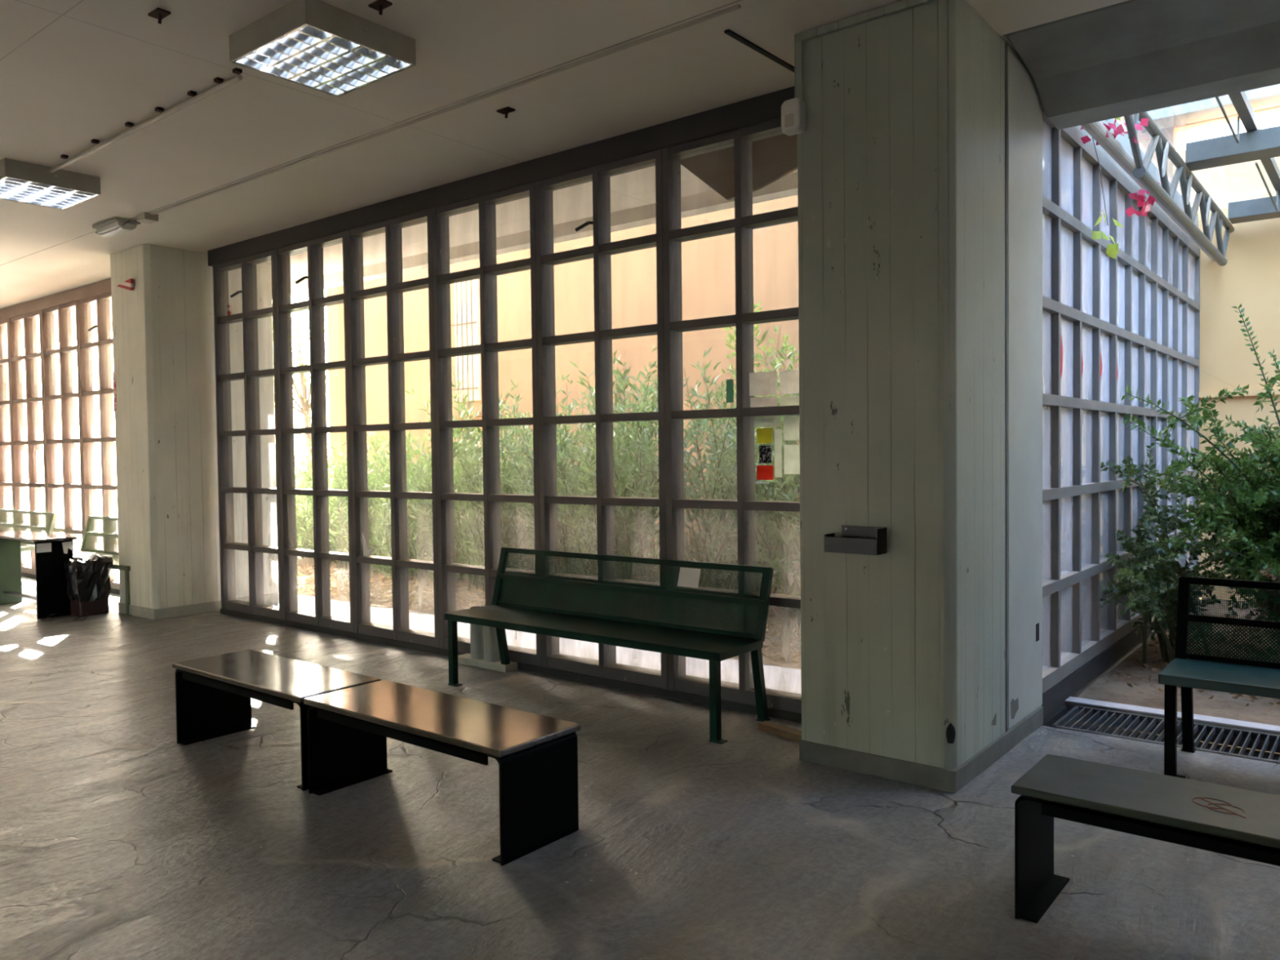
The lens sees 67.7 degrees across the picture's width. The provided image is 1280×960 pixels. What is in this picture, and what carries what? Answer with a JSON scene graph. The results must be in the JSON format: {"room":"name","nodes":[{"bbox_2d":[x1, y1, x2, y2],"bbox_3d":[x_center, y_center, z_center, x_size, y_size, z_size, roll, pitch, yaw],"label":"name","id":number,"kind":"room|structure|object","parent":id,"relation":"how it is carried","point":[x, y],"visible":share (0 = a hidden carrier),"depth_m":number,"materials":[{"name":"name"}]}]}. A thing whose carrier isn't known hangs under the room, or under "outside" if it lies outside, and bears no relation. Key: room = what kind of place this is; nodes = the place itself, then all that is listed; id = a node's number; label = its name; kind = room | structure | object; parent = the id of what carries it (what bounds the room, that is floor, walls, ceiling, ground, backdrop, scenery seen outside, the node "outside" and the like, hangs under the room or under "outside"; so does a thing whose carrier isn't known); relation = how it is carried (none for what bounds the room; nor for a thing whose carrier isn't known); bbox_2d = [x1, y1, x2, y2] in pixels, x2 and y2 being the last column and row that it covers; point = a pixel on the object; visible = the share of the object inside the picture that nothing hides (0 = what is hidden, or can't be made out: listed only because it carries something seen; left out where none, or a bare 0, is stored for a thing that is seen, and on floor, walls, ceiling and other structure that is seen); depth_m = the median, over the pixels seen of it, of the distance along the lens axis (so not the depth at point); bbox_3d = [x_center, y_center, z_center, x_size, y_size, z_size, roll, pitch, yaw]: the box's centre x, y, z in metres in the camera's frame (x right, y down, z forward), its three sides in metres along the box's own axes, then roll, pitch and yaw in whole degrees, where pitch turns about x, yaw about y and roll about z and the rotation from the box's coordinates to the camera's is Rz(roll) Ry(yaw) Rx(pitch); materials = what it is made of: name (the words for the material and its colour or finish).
{"room":"waiting area","nodes":[
{"label":"waiting area","id":0,"kind":"room"},
{"bbox_2d":[4,327,13,530],"bbox_3d":[-10.735,-0.557,14.943,0.798,3.700,1.352,1,2,38],"label":"concrete pillar","id":1,"kind":"structure","parent":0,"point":[6,328],"depth_m":15.19,"materials":[{"name":"white concrete"}]},
{"bbox_2d":[25,471,298,554],"bbox_3d":[-32.479,0.752,45.047,73.100,0.130,150.000,1,2,38],"label":"pavement","id":2,"kind":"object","parent":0,"point":[98,479],"depth_m":35.16,"materials":[{"name":"white concrete"}]},
{"bbox_2d":[272,288,329,459],"bbox_3d":[-10.575,-3.609,30.445,5.537,8.920,4.622,-2,2,-38],"label":"leafy tree","id":3,"kind":"object","parent":2,"relation":"on","point":[305,409],"visible":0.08,"depth_m":30.29,"materials":[{"name":"green plant"}]},
{"bbox_2d":[0,86,794,320],"bbox_3d":[-4.656,-2.259,10.020,15.000,0.155,0.165,1,2,38],"label":"beam","id":4,"kind":"structure","parent":0,"point":[765,108],"depth_m":7.00,"materials":[{"name":"paint"}]},
{"bbox_2d":[0,318,14,531],"bbox_3d":[-9.093,-0.489,13.622,1.138,3.503,0.135,1,2,38],"label":"window","id":5,"kind":"structure","parent":4,"relation":"in","point":[5,483],"depth_m":13.60,"materials":[{"name":"glass"}]},
{"bbox_2d":[8,310,47,574],"bbox_3d":[-8.199,-0.479,12.912,1.138,3.503,0.135,1,2,38],"label":"window","id":6,"kind":"structure","parent":4,"relation":"in","point":[30,357],"depth_m":12.93,"materials":[{"name":"brown paint"}]},
{"bbox_2d":[40,300,84,551],"bbox_3d":[-7.305,-0.469,12.201,1.138,3.503,0.135,1,2,38],"label":"window","id":7,"kind":"structure","parent":4,"relation":"in","point":[65,349],"depth_m":12.22,"materials":[{"name":"brown paint"}]},
{"bbox_2d":[77,292,119,590],"bbox_3d":[-6.429,-0.458,11.467,1.138,3.503,0.194,1,2,38],"label":"window","id":8,"kind":"structure","parent":4,"relation":"in","point":[105,392],"depth_m":11.53,"materials":[{"name":"brown paint"}]},
{"bbox_2d":[27,541,800,669],"bbox_3d":[-2.794,1.233,13.616,17.700,0.043,5.450,1,2,38],"label":"land","id":9,"kind":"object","parent":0,"point":[301,561],"visible":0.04,"depth_m":10.66,"materials":[{"name":"plant"}]},
{"bbox_2d":[275,436,389,559],"bbox_3d":[-4.964,0.264,15.152,2.148,1.926,1.989,-2,2,-28],"label":"bush","id":10,"kind":"object","parent":9,"relation":"on","point":[304,545],"visible":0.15,"depth_m":14.93,"materials":[{"name":"green plant"}]},
{"bbox_2d":[326,285,346,485],"bbox_3d":[-6.176,-3.401,19.741,0.400,9.000,0.400,1,2,38],"label":"column","id":11,"kind":"structure","parent":9,"relation":"on","point":[335,322],"depth_m":19.58,"materials":[{"name":"beige paint"}]},
{"bbox_2d":[294,435,407,564],"bbox_3d":[-4.484,0.289,14.092,1.989,1.926,2.148,0,2,25],"label":"bush","id":12,"kind":"object","parent":9,"relation":"on","point":[332,546],"visible":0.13,"depth_m":14.03,"materials":[{"name":"green plant"}]},
{"bbox_2d":[294,434,431,573],"bbox_3d":[-3.892,0.303,13.355,2.148,1.926,1.989,-1,2,4],"label":"bush","id":13,"kind":"object","parent":9,"relation":"on","point":[344,502],"visible":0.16,"depth_m":13.00,"materials":[{"name":"green plant"}]},
{"bbox_2d":[300,417,481,579],"bbox_3d":[-2.989,0.210,12.348,2.148,2.152,1.989,0,2,35],"label":"bush","id":14,"kind":"object","parent":9,"relation":"on","point":[384,545],"visible":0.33,"depth_m":12.30,"materials":[{"name":"green plant"}]},
{"bbox_2d":[366,404,533,585],"bbox_3d":[-2.404,0.156,12.019,2.214,2.266,2.008,1,2,38],"label":"bush","id":15,"kind":"object","parent":9,"relation":"on","point":[409,475],"visible":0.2,"depth_m":11.71,"materials":[{"name":"green plant"}]},
{"bbox_2d":[404,371,584,593],"bbox_3d":[-1.687,0.033,11.084,2.051,2.588,1.905,-1,2,-26],"label":"bush","id":16,"kind":"object","parent":9,"relation":"on","point":[508,531],"visible":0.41,"depth_m":10.94,"materials":[{"name":"green plant"}]},
{"bbox_2d":[476,366,649,595],"bbox_3d":[-0.795,0.002,10.826,1.873,2.596,2.153,-1,2,-4],"label":"bush","id":17,"kind":"object","parent":9,"relation":"on","point":[563,536],"visible":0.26,"depth_m":10.40,"materials":[{"name":"green plant"}]},
{"bbox_2d":[506,343,706,604],"bbox_3d":[-0.236,-0.048,10.006,1.905,2.783,2.051,0,2,10],"label":"bush","id":18,"kind":"object","parent":9,"relation":"on","point":[629,530],"visible":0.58,"depth_m":9.74,"materials":[{"name":"green plant"}]},
{"bbox_2d":[529,389,693,558],"bbox_3d":[-0.404,0.026,12.117,2.153,2.463,1.873,-1,2,-17],"label":"bush","id":19,"kind":"object","parent":9,"relation":"on","point":[582,425],"visible":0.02,"depth_m":12.04,"materials":[{"name":"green plant"}]},
{"bbox_2d":[586,370,688,571],"bbox_3d":[0.043,-0.162,11.054,1.290,2.888,1.058,-1,2,-12],"label":"leafy shrub","id":20,"kind":"object","parent":9,"relation":"on","point":[642,373],"visible":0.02,"depth_m":11.06,"materials":[{"name":"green plant"}]},
{"bbox_2d":[613,342,799,614],"bbox_3d":[0.933,-0.005,9.467,2.153,2.649,1.873,-2,2,-31],"label":"bush","id":21,"kind":"object","parent":9,"relation":"on","point":[727,553],"visible":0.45,"depth_m":9.31,"materials":[{"name":"green plant"}]},
{"bbox_2d":[619,579,800,648],"bbox_3d":[1.334,1.172,7.932,3.869,0.428,1.733,1,2,38],"label":"dry twigs","id":22,"kind":"object","parent":9,"relation":"on","point":[788,627],"visible":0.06,"depth_m":7.80,"materials":[{"name":"brown plant"}]},
{"bbox_2d":[656,368,799,593],"bbox_3d":[1.162,0.010,10.710,1.905,2.588,2.051,-2,2,-42],"label":"bush","id":23,"kind":"object","parent":9,"relation":"on","point":[719,395],"visible":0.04,"depth_m":10.76,"materials":[{"name":"green plant"}]},
{"bbox_2d":[712,296,799,588],"bbox_3d":[1.210,-0.317,10.248,1.004,3.218,1.233,1,2,38],"label":"leafy shrub","id":24,"kind":"object","parent":9,"relation":"on","point":[776,362],"visible":0.09,"depth_m":10.15,"materials":[{"name":"green plant"}]},
{"bbox_2d":[712,328,800,627],"bbox_3d":[1.756,-0.034,8.699,1.905,2.783,2.051,-2,2,-39],"label":"bush","id":25,"kind":"object","parent":9,"relation":"on","point":[787,485],"visible":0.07,"depth_m":8.69,"materials":[{"name":"green plant"}]},
{"bbox_2d":[27,553,801,693],"bbox_3d":[-4.786,1.399,11.072,17.750,0.115,1.120,1,2,38],"label":"path","id":26,"kind":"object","parent":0,"point":[788,679],"depth_m":7.75,"materials":[{"name":"concrete"}]},
{"bbox_2d":[0,0,1128,340],"bbox_3d":[-9.554,-2.323,8.439,34.500,0.180,11.450,1,2,38],"label":"ceiling","id":27,"kind":"structure","parent":0,"point":[73,73],"depth_m":5.71,"materials":[{"name":"paint"}]},
{"bbox_2d":[0,157,100,209],"bbox_3d":[-4.483,-2.189,7.097,0.680,0.130,0.624,1,2,38],"label":"ceiling light","id":28,"kind":"object","parent":27,"relation":"attached to","point":[20,181],"visible":1,"depth_m":7.00,"materials":[{"name":"metal"}]},
{"bbox_2d":[92,216,140,237],"bbox_3d":[-4.683,-2.231,8.515,0.536,0.124,0.234,1,2,38],"label":"emergency light","id":29,"kind":"object","parent":27,"relation":"attached to","point":[115,226],"visible":0.99,"depth_m":8.42,"materials":[{"name":"plastic"}]},
{"bbox_2d":[96,221,137,237],"bbox_3d":[-4.672,-2.231,8.522,0.440,0.065,0.173,1,2,38],"label":"diffuser","id":30,"kind":"object","parent":29,"relation":"attached to","point":[108,228],"depth_m":8.43,"materials":[{"name":"white plastic"}]},
{"bbox_2d":[48,74,242,173],"bbox_3d":[-3.213,-2.217,6.051,2.600,0.044,0.032,1,2,38],"label":"conduit","id":31,"kind":"object","parent":27,"relation":"attached to","point":[237,77],"visible":1,"depth_m":5.87,"materials":[{"name":"beige plastic"}]},
{"bbox_2d":[229,0,416,97],"bbox_3d":[-1.587,-2.156,4.794,0.680,0.130,0.624,1,2,38],"label":"ceiling light","id":32,"kind":"object","parent":27,"relation":"attached to","point":[317,45],"visible":1,"depth_m":4.69,"materials":[{"name":"metal"}]},
{"bbox_2d":[21,172,797,350],"bbox_3d":[-8.364,-2.465,14.914,28.300,0.300,0.170,1,2,38],"label":"roof overhang","id":33,"kind":"object","parent":27,"relation":"attached to","point":[786,186],"depth_m":8.67,"materials":[{"name":"paint"}]},
{"bbox_2d":[151,4,741,214],"bbox_3d":[-1.859,-2.256,6.347,5.950,0.014,0.020,1,2,38],"label":"cable trunking","id":34,"kind":"object","parent":27,"relation":"attached to","point":[737,6],"visible":1,"depth_m":5.57,"materials":[{"name":"beige plastic"}]},
{"bbox_2d":[680,133,797,199],"bbox_3d":[0.869,-2.117,6.406,1.650,0.360,0.030,1,2,38],"label":"board","id":35,"kind":"object","parent":27,"relation":"hanging from","point":[774,157],"visible":0.44,"depth_m":6.46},
{"bbox_2d":[724,29,794,72],"bbox_3d":[0.709,-2.251,5.090,0.028,0.012,0.860,1,2,40],"label":"ceiling strip","id":36,"kind":"object","parent":27,"relation":"attached to","point":[728,32],"visible":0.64,"depth_m":4.98,"materials":[{"name":"black metal"}]},
{"bbox_2d":[1005,0,1279,129],"bbox_3d":[4.537,-2.222,3.337,6.090,0.420,0.960,1,2,38],"label":"beam","id":37,"kind":"structure","parent":27,"relation":"attached to","point":[1130,57],"depth_m":4.86,"materials":[{"name":"concrete"}]},
{"bbox_2d":[1080,120,1214,261],"bbox_3d":[4.229,-2.237,7.697,0.092,0.137,5.461,1,2,38],"label":"pipe","id":38,"kind":"object","parent":37,"relation":"attached to","point":[1097,130],"visible":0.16,"depth_m":6.29,"materials":[{"name":"metal"}]},
{"bbox_2d":[1124,111,1234,266],"bbox_3d":[4.331,-2.275,7.609,0.088,0.503,5.470,1,2,38],"label":"truss","id":39,"kind":"object","parent":37,"relation":"attached to","point":[1164,194],"visible":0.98,"depth_m":7.38,"materials":[{"name":"grey metal"}]},
{"bbox_2d":[1080,116,1159,258],"bbox_3d":[3.401,-2.017,6.613,0.372,1.064,2.502,1,2,38],"label":"vine","id":40,"kind":"object","parent":39,"relation":"hanging from","point":[1112,251],"visible":0.41,"depth_m":6.27,"materials":[{"name":"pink plant"}]},
{"bbox_2d":[0,576,1279,959],"bbox_3d":[-9.742,1.536,8.257,34.500,0.120,10.700,1,2,38],"label":"floor","id":41,"kind":"structure","parent":0,"point":[120,839],"depth_m":3.92,"materials":[{"name":"concrete"}]},
{"bbox_2d":[0,508,57,551],"bbox_3d":[-8.538,0.878,12.734,2.300,0.916,0.581,1,2,38],"label":"bench","id":42,"kind":"object","parent":41,"relation":"on","point":[24,545],"visible":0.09,"depth_m":12.64,"materials":[{"name":"green paint"}]},
{"bbox_2d":[0,530,76,618],"bbox_3d":[-6.494,0.983,10.140,1.510,0.800,0.400,1,2,38],"label":"table","id":43,"kind":"object","parent":41,"relation":"on","point":[51,551],"visible":1,"depth_m":9.75,"materials":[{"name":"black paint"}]},
{"bbox_2d":[64,553,113,617],"bbox_3d":[-5.687,1.082,9.844,0.443,0.601,0.413,1,2,38],"label":"waste bin","id":44,"kind":"object","parent":41,"relation":"on","point":[88,580],"visible":0.99,"depth_m":9.71,"materials":[{"name":"black plastic"}]},
{"bbox_2d":[72,515,131,615],"bbox_3d":[-5.932,0.907,10.662,2.300,0.916,0.581,1,2,38],"label":"bench","id":45,"kind":"object","parent":41,"relation":"on","point":[86,553],"visible":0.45,"depth_m":11.15,"materials":[{"name":"green paint"}]},
{"bbox_2d":[110,244,279,620],"bbox_3d":[-4.709,-0.489,10.150,0.798,3.700,1.352,1,2,38],"label":"concrete pillar","id":46,"kind":"structure","parent":41,"relation":"on","point":[163,332],"depth_m":9.69,"materials":[{"name":"white concrete"}]},
{"bbox_2d":[172,648,381,791],"bbox_3d":[-1.968,1.248,5.123,1.280,0.455,0.464,1,2,38],"label":"bench","id":47,"kind":"object","parent":41,"relation":"on","point":[214,694],"visible":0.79,"depth_m":5.21,"materials":[{"name":"green paint"}]},
{"bbox_2d":[303,680,580,866],"bbox_3d":[-0.919,1.260,4.289,1.350,0.455,0.464,1,2,38],"label":"bench","id":48,"kind":"object","parent":41,"relation":"on","point":[536,755],"visible":1,"depth_m":4.04,"materials":[{"name":"green paint"}]},
{"bbox_2d":[457,605,517,672],"bbox_3d":[-1.165,1.186,7.196,0.560,0.440,0.127,1,2,38],"label":"stand","id":49,"kind":"object","parent":41,"relation":"on","point":[484,647],"visible":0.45,"depth_m":7.12,"materials":[{"name":"paint"}]},
{"bbox_2d":[220,608,801,723],"bbox_3d":[-1.492,1.371,7.655,7.040,0.050,0.165,1,2,38],"label":"window sill","id":50,"kind":"structure","parent":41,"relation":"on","point":[746,708],"depth_m":6.78,"materials":[{"name":"grey concrete"}]},
{"bbox_2d":[213,249,282,619],"bbox_3d":[-3.843,-0.429,9.411,1.139,3.503,0.194,1,2,38],"label":"window","id":51,"kind":"structure","parent":50,"relation":"on","point":[250,315],"depth_m":9.45,"materials":[{"name":"grey paint"}]},
{"bbox_2d":[274,231,354,632],"bbox_3d":[-2.949,-0.419,8.699,1.139,3.503,0.194,1,2,38],"label":"window","id":52,"kind":"structure","parent":50,"relation":"on","point":[316,303],"depth_m":8.73,"materials":[{"name":"grey paint"}]},
{"bbox_2d":[346,208,439,648],"bbox_3d":[-2.036,-0.410,8.011,1.139,3.503,0.135,1,2,38],"label":"window","id":53,"kind":"structure","parent":50,"relation":"on","point":[394,288],"depth_m":8.02,"materials":[{"name":"grey paint"}]},
{"bbox_2d":[431,182,542,666],"bbox_3d":[-1.141,-0.400,7.300,1.139,3.503,0.135,1,2,38],"label":"window","id":54,"kind":"structure","parent":50,"relation":"on","point":[488,271],"depth_m":7.30,"materials":[{"name":"grey paint"}]},
{"bbox_2d":[534,149,667,689],"bbox_3d":[-0.265,-0.389,6.565,1.139,3.503,0.194,1,2,38],"label":"window","id":55,"kind":"structure","parent":50,"relation":"on","point":[606,667],"depth_m":6.57,"materials":[{"name":"grey paint"}]},
{"bbox_2d":[662,118,801,713],"bbox_3d":[0.648,-0.380,5.877,1.139,3.503,0.135,1,2,38],"label":"window","id":56,"kind":"structure","parent":50,"relation":"on","point":[744,223],"depth_m":5.90,"materials":[{"name":"grey paint"}]},
{"bbox_2d":[749,371,777,395],"bbox_3d":[0.742,-0.581,5.760,0.192,0.140,0.002,1,2,38],"label":"paper sheet","id":57,"kind":"object","parent":56,"relation":"attached to","point":[760,383],"visible":1,"depth_m":5.76,"materials":[{"name":"white paper"}]},
{"bbox_2d":[750,395,777,407],"bbox_3d":[0.747,-0.471,5.761,0.190,0.060,0.002,1,2,38],"label":"paper sheet","id":58,"kind":"object","parent":56,"relation":"attached to","point":[760,402],"visible":1,"depth_m":5.76,"materials":[{"name":"white paper"}]},
{"bbox_2d":[756,465,773,479],"bbox_3d":[0.755,-0.045,5.769,0.116,0.087,0.002,1,2,38],"label":"paper sheet","id":59,"kind":"object","parent":56,"relation":"attached to","point":[763,472],"visible":1,"depth_m":5.77,"materials":[{"name":"red paper"}]},
{"bbox_2d":[756,428,773,443],"bbox_3d":[0.752,-0.266,5.763,0.110,0.090,0.002,1,2,38],"label":"paper sheet","id":60,"kind":"object","parent":56,"relation":"attached to","point":[763,435],"visible":1,"depth_m":5.76,"materials":[{"name":"yellow paper"}]},
{"bbox_2d":[754,416,779,426],"bbox_3d":[0.766,-0.351,5.750,0.175,0.060,0.002,1,2,38],"label":"paper sheet","id":61,"kind":"object","parent":56,"relation":"attached to","point":[768,421],"visible":1,"depth_m":5.75,"materials":[{"name":"white paper"}]},
{"bbox_2d":[773,428,782,477],"bbox_3d":[0.826,-0.160,5.712,0.050,0.290,0.002,1,2,38],"label":"paper sheet","id":62,"kind":"object","parent":56,"relation":"attached to","point":[777,432],"visible":1,"depth_m":5.71,"materials":[{"name":"white paper"}]},
{"bbox_2d":[779,369,799,394],"bbox_3d":[0.908,-0.578,5.628,0.195,0.138,0.002,1,2,38],"label":"paper sheet","id":63,"kind":"object","parent":56,"relation":"attached to","point":[788,380],"visible":0.64,"depth_m":5.65,"materials":[{"name":"white paper"}]},
{"bbox_2d":[783,416,799,440],"bbox_3d":[0.914,-0.304,5.636,0.150,0.140,0.002,1,2,38],"label":"paper sheet","id":64,"kind":"object","parent":56,"relation":"attached to","point":[791,424],"visible":0.64,"depth_m":5.65,"materials":[{"name":"white paper"}]},
{"bbox_2d":[783,444,799,474],"bbox_3d":[0.916,-0.122,5.642,0.150,0.175,0.002,1,2,38],"label":"paper sheet","id":65,"kind":"object","parent":56,"relation":"attached to","point":[791,452],"visible":0.64,"depth_m":5.66,"materials":[{"name":"white paper"}]},
{"bbox_2d":[444,546,773,744],"bbox_3d":[-0.278,0.971,6.147,2.300,0.916,0.581,1,2,38],"label":"bench","id":66,"kind":"object","parent":41,"relation":"on","point":[591,623],"visible":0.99,"depth_m":6.08,"materials":[{"name":"green metal"}]},
{"bbox_2d":[677,567,701,587],"bbox_3d":[0.306,0.609,5.963,0.157,0.115,0.037,1,2,38],"label":"paper notice","id":67,"kind":"object","parent":66,"relation":"attached to","point":[688,577],"visible":1,"depth_m":5.96,"materials":[{"name":"white paper"}]},
{"bbox_2d":[758,720,801,742],"bbox_3d":[0.834,1.416,5.342,0.070,0.040,0.410,-2,2,-39],"label":"wood offcut","id":68,"kind":"object","parent":41,"relation":"on","point":[787,732],"visible":0.64,"depth_m":5.36,"materials":[{"name":"brown wood"}]},
{"bbox_2d":[797,0,1043,793],"bbox_3d":[1.559,-0.419,5.179,0.818,3.700,1.412,1,2,38],"label":"concrete pillar","id":69,"kind":"structure","parent":41,"relation":"on","point":[920,146],"depth_m":4.67,"materials":[{"name":"grey concrete"}]},
{"bbox_2d":[781,97,805,135],"bbox_3d":[0.771,-1.831,4.811,0.110,0.162,0.081,1,2,38],"label":"sensor","id":70,"kind":"object","parent":69,"relation":"attached to","point":[793,110],"visible":1,"depth_m":4.78,"materials":[{"name":"white plastic"}]},
{"bbox_2d":[823,525,886,555],"bbox_3d":[1.049,0.291,4.659,0.282,0.127,0.104,1,2,38],"label":"wall holder","id":71,"kind":"object","parent":69,"relation":"attached to","point":[856,540],"visible":1,"depth_m":4.63,"materials":[{"name":"black metal"}]},
{"bbox_2d":[1010,754,1279,923],"bbox_3d":[1.924,1.262,2.996,1.354,0.457,0.429,1,2,38],"label":"bench","id":72,"kind":"object","parent":41,"relation":"on","point":[1237,822],"visible":1,"depth_m":3.15,"materials":[{"name":"green paint"}]},
{"bbox_2d":[1031,702,1279,760],"bbox_3d":[4.859,1.534,3.851,6.160,0.195,0.620,1,2,38],"label":"channel","id":73,"kind":"object","parent":41,"relation":"in","point":[1059,713],"visible":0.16,"depth_m":5.61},
{"bbox_2d":[1051,705,1279,764],"bbox_3d":[4.386,1.439,4.211,4.750,0.036,0.540,1,2,38],"label":"drain grate","id":74,"kind":"object","parent":73,"relation":"on","point":[1077,712],"visible":0.79,"depth_m":5.40,"materials":[{"name":"metal"}]},
{"bbox_2d":[1065,696,1279,753],"bbox_3d":[5.079,1.460,4.095,6.120,0.125,0.120,1,2,38],"label":"kerb","id":75,"kind":"object","parent":73,"relation":"on","point":[1071,702],"visible":0.51,"depth_m":5.52,"materials":[{"name":"grey concrete"}]},
{"bbox_2d":[1158,576,1279,778],"bbox_3d":[3.585,0.984,4.129,2.300,0.916,0.581,1,2,38],"label":"bench","id":76,"kind":"object","parent":41,"relation":"on","point":[1188,671],"visible":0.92,"depth_m":4.80,"materials":[{"name":"green paint"}]},
{"bbox_2d":[363,114,1177,567],"bbox_3d":[-0.051,-6.327,14.628,14.600,15.000,0.200,1,2,38],"label":"wall","id":77,"kind":"structure","parent":0,"point":[708,264],"depth_m":14.81,"materials":[{"name":"beige paint"}]},
{"bbox_2d":[451,279,482,417],"bbox_3d":[-3.080,-2.398,16.997,0.700,2.520,0.100,1,2,38],"label":"window","id":78,"kind":"structure","parent":77,"relation":"in","point":[466,294],"depth_m":16.97,"materials":[{"name":"white glass"}]},
{"bbox_2d":[1075,118,1198,246],"bbox_3d":[4.014,-2.495,7.808,0.160,0.360,5.560,1,2,38],"label":"beam","id":79,"kind":"structure","parent":0,"point":[1123,140],"depth_m":7.41,"materials":[{"name":"metal"}]},
{"bbox_2d":[1077,597,1279,725],"bbox_3d":[6.734,1.352,6.175,6.120,0.041,5.240,1,2,38],"label":"land","id":80,"kind":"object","parent":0,"point":[1115,690],"visible":0.26,"depth_m":6.22,"materials":[{"name":"soil"}]},
{"bbox_2d":[1100,442,1262,664],"bbox_3d":[3.947,0.704,7.024,1.074,1.965,2.435,1,2,42],"label":"shrub","id":81,"kind":"object","parent":80,"relation":"on","point":[1155,600],"visible":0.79,"depth_m":6.78,"materials":[{"name":"green plant"}]},
{"bbox_2d":[1106,615,1279,706],"bbox_3d":[6.052,1.325,6.114,5.149,0.158,3.324,1,2,38],"label":"fallen leaves","id":82,"kind":"object","parent":80,"relation":"on","point":[1253,698],"visible":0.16,"depth_m":6.77,"materials":[{"name":"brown plant"}]},
{"bbox_2d":[1120,303,1279,659],"bbox_3d":[4.987,-0.050,6.658,2.790,3.064,2.606,0,2,31],"label":"shrub","id":83,"kind":"object","parent":80,"relation":"on","point":[1251,519],"visible":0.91,"depth_m":6.66,"materials":[{"name":"green plant"}]},
{"bbox_2d":[1223,566,1279,644],"bbox_3d":[4.825,0.946,5.986,1.911,0.985,1.466,1,2,38],"label":"plant","id":84,"kind":"object","parent":80,"relation":"on","point":[1276,578],"visible":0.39,"depth_m":6.55,"materials":[{"name":"green plant"}]},
{"bbox_2d":[1173,106,1279,601],"bbox_3d":[8.187,-6.233,8.039,6.500,15.000,0.260,1,2,38],"label":"wall","id":85,"kind":"structure","parent":0,"point":[1250,277],"depth_m":9.77,"materials":[{"name":"beige paint"}]},
{"bbox_2d":[1060,133,1117,667],"bbox_3d":[3.155,-0.524,6.705,0.134,3.505,1.022,1,2,38],"label":"window","id":86,"kind":"structure","parent":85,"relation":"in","point":[1085,430],"depth_m":6.64,"materials":[{"name":"clear glass"}]},
{"bbox_2d":[1041,588,1199,719],"bbox_3d":[4.024,1.283,7.839,0.165,0.185,5.725,1,2,38],"label":"baseboard","id":87,"kind":"structure","parent":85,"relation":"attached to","point":[1082,678],"depth_m":6.53,"materials":[{"name":"grey concrete"}]},
{"bbox_2d":[1042,106,1081,693],"bbox_3d":[2.533,-0.494,5.923,0.134,3.505,1.022,1,2,38],"label":"window","id":88,"kind":"structure","parent":87,"relation":"on","point":[1057,664],"depth_m":5.91,"materials":[{"name":"grey paint"}]},
{"bbox_2d":[1108,168,1146,641],"bbox_3d":[3.778,-0.554,7.487,0.134,3.505,1.022,1,2,38],"label":"window","id":89,"kind":"structure","parent":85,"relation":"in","point":[1125,269],"depth_m":7.39,"materials":[{"name":"clear glass"}]},
{"bbox_2d":[1137,196,1168,618],"bbox_3d":[4.400,-0.585,8.269,0.134,3.505,1.022,1,2,38],"label":"window","id":90,"kind":"structure","parent":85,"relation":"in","point":[1152,284],"depth_m":8.19,"materials":[{"name":"grey paint"}]},
{"bbox_2d":[1161,218,1188,580],"bbox_3d":[5.022,-0.615,9.052,0.134,3.505,1.022,1,2,38],"label":"window","id":91,"kind":"structure","parent":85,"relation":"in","point":[1174,238],"depth_m":8.97,"materials":[{"name":"grey paint"}]},
{"bbox_2d":[1181,237,1199,585],"bbox_3d":[5.566,-0.641,9.735,0.134,3.505,0.769,1,2,38],"label":"window","id":92,"kind":"structure","parent":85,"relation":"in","point":[1190,254],"depth_m":9.77,"materials":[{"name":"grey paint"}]},
{"bbox_2d":[1137,84,1279,132],"bbox_3d":[7.936,-3.842,7.998,6.800,0.290,0.380,1,2,38],"label":"skylight","id":93,"kind":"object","parent":85,"relation":"attached to","point":[1268,96],"visible":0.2,"depth_m":9.63,"materials":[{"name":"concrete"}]},
{"bbox_3d":[5.596,-0.657,-0.323,0.150,4.400,16.500,1,2,38],"label":"wall","id":94,"kind":"structure","parent":0,"visible":0},
{"bbox_2d":[1185,125,1279,171],"bbox_3d":[6.661,-2.548,5.802,5.840,0.160,0.280,1,2,38],"label":"beam","id":95,"kind":"structure","parent":94,"relation":"attached to","point":[1261,144],"depth_m":7.35,"materials":[{"name":"grey metal"}]},
{"bbox_2d":[1228,91,1279,195],"bbox_3d":[6.438,-2.672,5.949,6.375,0.075,5.520,1,2,38],"label":"window","id":96,"kind":"structure","parent":95,"relation":"on","point":[1240,100],"depth_m":7.09,"materials":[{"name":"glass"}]},
{"bbox_2d":[1215,96,1239,142],"bbox_3d":[3.983,-2.538,6.531,0.019,0.218,1.132,1,2,42],"label":"rod","id":97,"kind":"object","parent":96,"relation":"attached to","point":[1236,137],"visible":0.83,"depth_m":6.76,"materials":[{"name":"grey metal"}]},
{"bbox_2d":[1227,195,1279,223],"bbox_3d":[8.142,-2.619,7.663,5.840,0.160,0.280,1,2,38],"label":"beam","id":98,"kind":"structure","parent":94,"relation":"attached to","point":[1262,208],"depth_m":9.27,"materials":[{"name":"grey metal"}]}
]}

